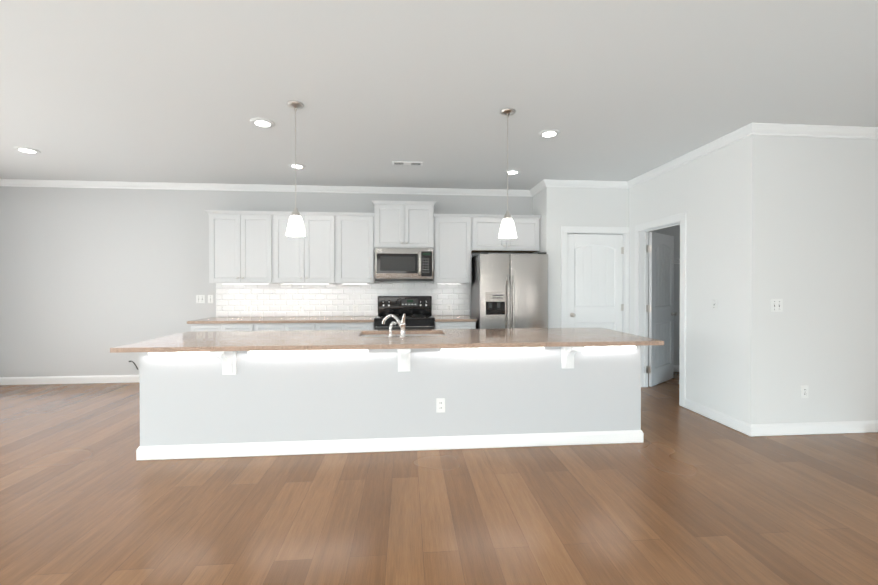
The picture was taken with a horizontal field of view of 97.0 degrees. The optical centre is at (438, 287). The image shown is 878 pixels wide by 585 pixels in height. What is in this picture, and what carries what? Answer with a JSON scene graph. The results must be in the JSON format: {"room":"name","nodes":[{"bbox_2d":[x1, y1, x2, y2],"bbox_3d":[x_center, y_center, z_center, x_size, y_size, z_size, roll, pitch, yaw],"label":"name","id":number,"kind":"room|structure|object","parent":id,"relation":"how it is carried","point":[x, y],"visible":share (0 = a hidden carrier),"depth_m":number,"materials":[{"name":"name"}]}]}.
{"room":"kitchen","nodes":[
{"label":"kitchen","id":0,"kind":"room"},
{"bbox_2d":[0,186,679,376],"bbox_3d":[-0.650,-0.074,5.692,10.840,2.740,0.120,0,0,-5],"label":"wall","id":1,"kind":"structure","parent":0,"point":[90,278],"depth_m":5.31,"materials":[{"name":"grey paint"}]},
{"bbox_2d":[0,375,139,384],"bbox_3d":[-4.546,1.246,5.306,2.710,0.103,0.015,0,0,-5],"label":"baseboard","id":2,"kind":"structure","parent":1,"relation":"attached to","point":[97,378],"depth_m":5.26,"materials":[{"name":"white wood"}]},
{"bbox_2d":[196,295,204,302],"bbox_3d":[-3.320,0.154,5.402,0.116,0.115,0.015,0,0,-5],"label":"outlet","id":3,"kind":"object","parent":1,"relation":"attached to","point":[199,298],"depth_m":5.40,"materials":[{"name":"white plastic"}]},
{"bbox_2d":[208,295,212,302],"bbox_3d":[-3.188,0.154,5.413,0.070,0.115,0.015,0,0,-5],"label":"outlet","id":4,"kind":"object","parent":1,"relation":"attached to","point":[210,297],"depth_m":5.41,"materials":[{"name":"white plastic"}]},
{"bbox_2d":[208,210,279,283],"bbox_3d":[-2.591,-0.541,5.288,0.887,0.948,0.350,0,0,-5],"label":"upper cabinet","id":5,"kind":"object","parent":1,"relation":"attached to","point":[253,247],"depth_m":5.12,"materials":[{"name":"white wood"}]},
{"bbox_2d":[246,305,251,312],"bbox_3d":[-2.667,0.298,5.451,0.070,0.115,0.008,0,0,-5],"label":"outlet","id":6,"kind":"object","parent":1,"relation":"attached to","point":[248,307],"depth_m":5.45,"materials":[{"name":"white plastic"}]},
{"bbox_2d":[0,179,527,196],"bbox_3d":[-2.217,-1.401,5.459,7.260,0.081,0.066,0,0,-5],"label":"crown molding","id":7,"kind":"structure","parent":1,"relation":"attached to","point":[3,182],"depth_m":5.42,"materials":[{"name":"white wood"}]},
{"bbox_2d":[298,305,302,312],"bbox_3d":[-1.960,0.298,5.510,0.070,0.115,0.008,0,0,-5],"label":"outlet","id":8,"kind":"object","parent":1,"relation":"attached to","point":[300,307],"depth_m":5.51,"materials":[{"name":"white plastic"}]},
{"bbox_2d":[280,212,339,283],"bbox_3d":[-1.811,-0.542,5.353,0.962,0.948,0.350,0,0,-5],"label":"upper cabinet","id":9,"kind":"object","parent":1,"relation":"attached to","point":[313,258],"depth_m":5.20,"materials":[{"name":"white wood"}]},
{"bbox_2d":[216,281,469,316],"bbox_3d":[-1.333,0.152,5.571,3.580,0.506,0.010,0,0,-5],"label":"tile backsplash","id":10,"kind":"structure","parent":1,"relation":"attached to","point":[286,300],"depth_m":5.55,"materials":[{"name":"white tile"}]},
{"bbox_2d":[353,305,357,312],"bbox_3d":[-1.202,0.297,5.573,0.070,0.115,0.008,0,0,-5],"label":"outlet","id":11,"kind":"object","parent":1,"relation":"attached to","point":[355,307],"depth_m":5.57,"materials":[{"name":"white plastic"}]},
{"bbox_2d":[340,212,375,283],"bbox_3d":[-1.182,-0.542,5.406,0.585,0.948,0.350,0,0,-5],"label":"upper cabinet","id":12,"kind":"object","parent":1,"relation":"attached to","point":[357,254],"depth_m":5.24,"materials":[{"name":"white wood"}]},
{"bbox_2d":[372,200,435,247],"bbox_3d":[-0.485,-0.860,5.447,0.809,0.632,0.380,0,0,-5],"label":"upper cabinet","id":13,"kind":"object","parent":1,"relation":"attached to","point":[395,224],"depth_m":5.26,"materials":[{"name":"white wood"}]},
{"bbox_2d":[375,248,432,280],"bbox_3d":[-0.482,-0.318,5.415,0.786,0.443,0.451,0,0,-5],"label":"microwave","id":14,"kind":"object","parent":13,"relation":"attached to","point":[403,264],"visible":1,"depth_m":5.24,"materials":[{"name":"silver metal"}]},
{"bbox_2d":[447,304,451,311],"bbox_3d":[0.153,0.296,5.687,0.070,0.115,0.008,0,0,-5],"label":"outlet","id":15,"kind":"object","parent":1,"relation":"attached to","point":[449,306],"depth_m":5.68,"materials":[{"name":"white plastic"}]},
{"bbox_2d":[432,214,471,283],"bbox_3d":[0.178,-0.543,5.520,0.520,0.948,0.350,0,0,-5],"label":"upper cabinet","id":16,"kind":"object","parent":1,"relation":"attached to","point":[452,252],"depth_m":5.35,"materials":[{"name":"white wood"}]},
{"bbox_2d":[472,214,539,251],"bbox_3d":[0.921,-0.770,5.580,0.969,0.494,0.350,0,0,-5],"label":"upper cabinet","id":17,"kind":"object","parent":1,"relation":"attached to","point":[485,227],"depth_m":5.41,"materials":[{"name":"white wood"}]},
{"bbox_2d":[648,365,678,371],"bbox_3d":[3.635,1.242,5.991,1.930,0.103,0.015,0,0,-5],"label":"baseboard","id":18,"kind":"structure","parent":1,"relation":"attached to","point":[676,367],"depth_m":5.99,"materials":[{"name":"white"}]},
{"bbox_2d":[0,372,877,584],"bbox_3d":[0.738,1.376,1.101,12.840,0.100,9.520,0,0,-5],"label":"floor","id":19,"kind":"structure","parent":0,"point":[680,495],"depth_m":2.32,"materials":[{"name":"brown wood"}]},
{"bbox_2d":[187,323,258,331],"bbox_3d":[-2.698,0.871,5.153,0.827,0.858,0.620,0,0,-5],"label":"base cabinet","id":20,"kind":"object","parent":19,"relation":"on","point":[194,326],"depth_m":4.84,"materials":[{"name":"white wood"}]},
{"bbox_2d":[187,316,375,322],"bbox_3d":[-1.999,0.424,5.201,2.289,0.033,0.635,0,0,-5],"label":"countertop","id":21,"kind":"structure","parent":20,"relation":"on","point":[304,319],"depth_m":5.03,"materials":[{"name":"beige stone"}]},
{"bbox_2d":[259,323,322,330],"bbox_3d":[-1.974,0.871,5.213,0.894,0.858,0.620,0,0,-5],"label":"base cabinet","id":22,"kind":"object","parent":19,"relation":"on","point":[308,323],"depth_m":4.91,"materials":[{"name":"white wood"}]},
{"bbox_2d":[323,323,374,329],"bbox_3d":[-1.263,0.870,5.273,0.802,0.858,0.620,0,0,-5],"label":"base cabinet","id":23,"kind":"object","parent":19,"relation":"on","point":[326,326],"depth_m":4.97,"materials":[{"name":"white wood"}]},
{"bbox_2d":[114,342,661,460],"bbox_3d":[-0.309,0.882,3.418,4.050,0.858,0.996,0,0,-5],"label":"kitchen island","id":24,"kind":"object","parent":19,"relation":"on","point":[212,394],"depth_m":3.12,"materials":[{"name":"grey paint"}]},
{"bbox_2d":[110,328,663,352],"bbox_3d":[-0.308,0.435,3.399,4.120,0.033,0.984,0,0,-5],"label":"island countertop","id":25,"kind":"structure","parent":24,"relation":"on","point":[301,339],"depth_m":3.17,"materials":[{"name":"beige stone"}]},
{"bbox_2d":[374,296,434,329],"bbox_3d":[-0.466,0.708,5.288,0.778,1.182,0.700,0,0,-5],"label":"range","id":26,"kind":"object","parent":19,"relation":"on","point":[416,311],"visible":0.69,"depth_m":5.53,"materials":[{"name":"black metal"}]},
{"bbox_2d":[434,319,475,328],"bbox_3d":[0.192,0.869,5.394,0.542,0.858,0.620,0,0,-5],"label":"base cabinet","id":27,"kind":"object","parent":19,"relation":"on","point":[436,325],"depth_m":5.09,"materials":[{"name":"white wood"}]},
{"bbox_2d":[434,315,476,322],"bbox_3d":[0.199,0.423,5.385,0.560,0.033,0.635,0,0,-5],"label":"countertop","id":28,"kind":"structure","parent":27,"relation":"on","point":[458,318],"depth_m":5.11,"materials":[{"name":"beige stone"}]},
{"bbox_2d":[471,252,547,328],"bbox_3d":[0.953,0.415,5.357,0.904,1.767,0.775,0,0,-5],"label":"fridge","id":29,"kind":"object","parent":19,"relation":"on","point":[509,291],"visible":0.67,"depth_m":5.04,"materials":[{"name":"silver metal"}]},
{"bbox_2d":[0,0,877,189],"bbox_3d":[0.738,-1.464,1.083,12.840,0.100,9.520,0,0,-5],"label":"ceiling","id":30,"kind":"structure","parent":0,"point":[177,91],"depth_m":2.72,"materials":[{"name":"white paint"}]},
{"bbox_2d":[13,146,40,153],"bbox_3d":[-4.234,-1.425,3.995,0.206,0.014,0.211,0,0,-5],"label":"recessed light","id":31,"kind":"object","parent":30,"relation":"in","point":[24,149],"depth_m":4.01,"materials":[{"name":"white paint"}]},
{"bbox_2d":[250,118,274,127],"bbox_3d":[-1.508,-1.421,3.330,0.189,0.014,0.191,0,0,-5],"label":"recessed light","id":32,"kind":"object","parent":30,"relation":"in","point":[268,123],"depth_m":3.32,"materials":[{"name":"white paint"}]},
{"bbox_2d":[286,101,305,236],"bbox_3d":[-1.115,-0.917,3.021,0.146,1.018,0.146,0,0,-5],"label":"pendant light","id":33,"kind":"object","parent":30,"relation":"hanging from","point":[295,227],"visible":0.98,"depth_m":2.99,"materials":[{"name":"white glass"}]},
{"bbox_2d":[288,163,305,168],"bbox_3d":[-1.655,-1.429,4.527,0.187,0.014,0.197,0,0,-5],"label":"recessed light","id":34,"kind":"object","parent":30,"relation":"in","point":[298,166],"depth_m":4.53,"materials":[{"name":"white paint"}]},
{"bbox_2d":[392,161,422,165],"bbox_3d":[-0.362,-1.430,4.457,0.350,0.011,0.110,0,0,-5],"label":"ceiling vent","id":35,"kind":"object","parent":30,"relation":"in","point":[405,163],"visible":1,"depth_m":4.45,"materials":[{"name":"white metal"}]},
{"bbox_2d":[498,108,516,238],"bbox_3d":[0.556,-0.918,3.144,0.146,1.018,0.146,0,0,-5],"label":"pendant light","id":36,"kind":"object","parent":30,"relation":"hanging from","point":[507,229],"visible":1,"depth_m":3.11,"materials":[{"name":"white glass"}]},
{"bbox_2d":[504,169,519,174],"bbox_3d":[0.901,-1.430,4.766,0.184,0.014,0.212,0,0,-5],"label":"recessed light","id":37,"kind":"object","parent":30,"relation":"in","point":[513,171],"depth_m":4.76,"materials":[{"name":"white paint"}]},
{"bbox_2d":[538,129,559,137],"bbox_3d":[1.008,-1.422,3.559,0.192,0.014,0.193,0,0,-5],"label":"recessed light","id":38,"kind":"object","parent":30,"relation":"in","point":[548,133],"depth_m":3.56,"materials":[{"name":"white paint"}]},
{"bbox_2d":[533,190,542,253],"bbox_3d":[1.476,-0.073,5.579,0.120,2.740,0.460,0,0,-5],"label":"wall","id":39,"kind":"structure","parent":0,"point":[537,203],"depth_m":5.46,"materials":[{"name":"white paint"}]},
{"bbox_2d":[528,183,547,196],"bbox_3d":[1.392,-1.401,5.468,0.066,0.081,0.510,0,0,-5],"label":"crown molding","id":40,"kind":"structure","parent":39,"relation":"attached to","point":[536,189],"depth_m":5.54,"materials":[{"name":"white wood"}]},
{"bbox_2d":[543,187,628,327],"bbox_3d":[2.019,-0.071,5.334,1.160,2.740,0.120,0,0,-5],"label":"wall","id":41,"kind":"structure","parent":0,"point":[588,207],"depth_m":5.25,"materials":[{"name":"white paint"}]},
{"bbox_2d":[540,179,627,188],"bbox_3d":[1.954,-1.399,5.226,1.146,0.081,0.066,0,0,-5],"label":"crown molding","id":42,"kind":"structure","parent":41,"relation":"attached to","point":[545,182],"depth_m":5.22,"materials":[{"name":"white wood"}]},
{"bbox_2d":[561,226,628,332],"bbox_3d":[2.118,0.233,5.334,0.959,2.131,0.138,0,0,-5],"label":"door frame","id":43,"kind":"structure","parent":41,"relation":"attached to","point":[565,230],"depth_m":5.26,"materials":[{"name":"white wood"}]},
{"bbox_2d":[567,234,623,331],"bbox_3d":[2.136,0.277,5.321,0.802,2.020,0.169,0,0,-5],"label":"pantry door","id":44,"kind":"structure","parent":41,"relation":"in","point":[594,280],"depth_m":5.31,"materials":[{"name":"white wood"}]},
{"bbox_2d":[629,135,764,423],"bbox_3d":[2.717,-0.067,4.670,0.120,2.740,2.480,0,0,-5],"label":"wall","id":45,"kind":"structure","parent":0,"point":[718,196],"depth_m":3.76,"materials":[{"name":"white paint"}]},
{"bbox_2d":[634,212,686,407],"bbox_3d":[2.705,0.237,4.700,0.137,2.131,0.942,0,0,-5],"label":"door frame","id":46,"kind":"structure","parent":45,"relation":"attached to","point":[642,230],"depth_m":5.07,"materials":[{"name":"white wood"}]},
{"bbox_2d":[648,232,676,386],"bbox_3d":[3.039,0.277,5.322,0.650,2.020,0.484,0,0,-5],"label":"open closet door","id":47,"kind":"structure","parent":45,"relation":"in","point":[661,299],"depth_m":5.27,"materials":[{"name":"white wood"}]},
{"bbox_2d":[628,128,743,188],"bbox_3d":[2.648,-1.394,4.369,0.066,0.081,1.890,0,0,-5],"label":"crown molding","id":48,"kind":"structure","parent":45,"relation":"attached to","point":[733,137],"depth_m":4.12,"materials":[{"name":"white wood"}]},
{"bbox_2d":[711,298,716,309],"bbox_3d":[2.718,0.159,3.839,0.014,0.115,0.070,0,0,-5],"label":"light switch","id":49,"kind":"object","parent":45,"relation":"attached to","point":[714,300],"depth_m":3.83,"materials":[{"name":"white plastic"}]},
{"bbox_2d":[685,398,746,434],"bbox_3d":[2.719,1.256,3.840,0.015,0.103,0.790,0,0,-5],"label":"baseboard","id":50,"kind":"structure","parent":45,"relation":"attached to","point":[736,424],"depth_m":3.79,"materials":[{"name":"white wood"}]},
{"bbox_2d":[763,136,877,423],"bbox_3d":[4.913,-0.061,3.669,4.090,2.740,0.120,0,0,-5],"label":"wall","id":51,"kind":"structure","parent":0,"point":[821,256],"depth_m":3.48,"materials":[{"name":"white paint"}]},
{"bbox_2d":[770,299,782,311],"bbox_3d":[2.997,0.154,3.442,0.116,0.115,0.015,0,0,-5],"label":"light switch","id":52,"kind":"object","parent":51,"relation":"attached to","point":[776,305],"depth_m":3.44,"materials":[{"name":"white plastic"}]},
{"bbox_2d":[801,385,807,397],"bbox_3d":[3.273,0.930,3.473,0.070,0.115,0.008,0,0,-5],"label":"outlet","id":53,"kind":"object","parent":51,"relation":"attached to","point":[804,388],"depth_m":3.47,"materials":[{"name":"white plastic"}]},
{"bbox_2d":[740,122,877,138],"bbox_3d":[4.723,-1.388,3.552,4.066,0.081,0.066,0,0,-5],"label":"crown molding","id":54,"kind":"structure","parent":51,"relation":"attached to","point":[798,130],"depth_m":3.43,"materials":[{"name":"white wood"}]},
{"bbox_2d":[747,420,877,436],"bbox_3d":[4.776,1.257,3.598,4.075,0.103,0.015,0,0,-5],"label":"baseboard","id":55,"kind":"structure","parent":51,"relation":"attached to","point":[782,429],"depth_m":3.47,"materials":[{"name":"white wood"}]}
]}

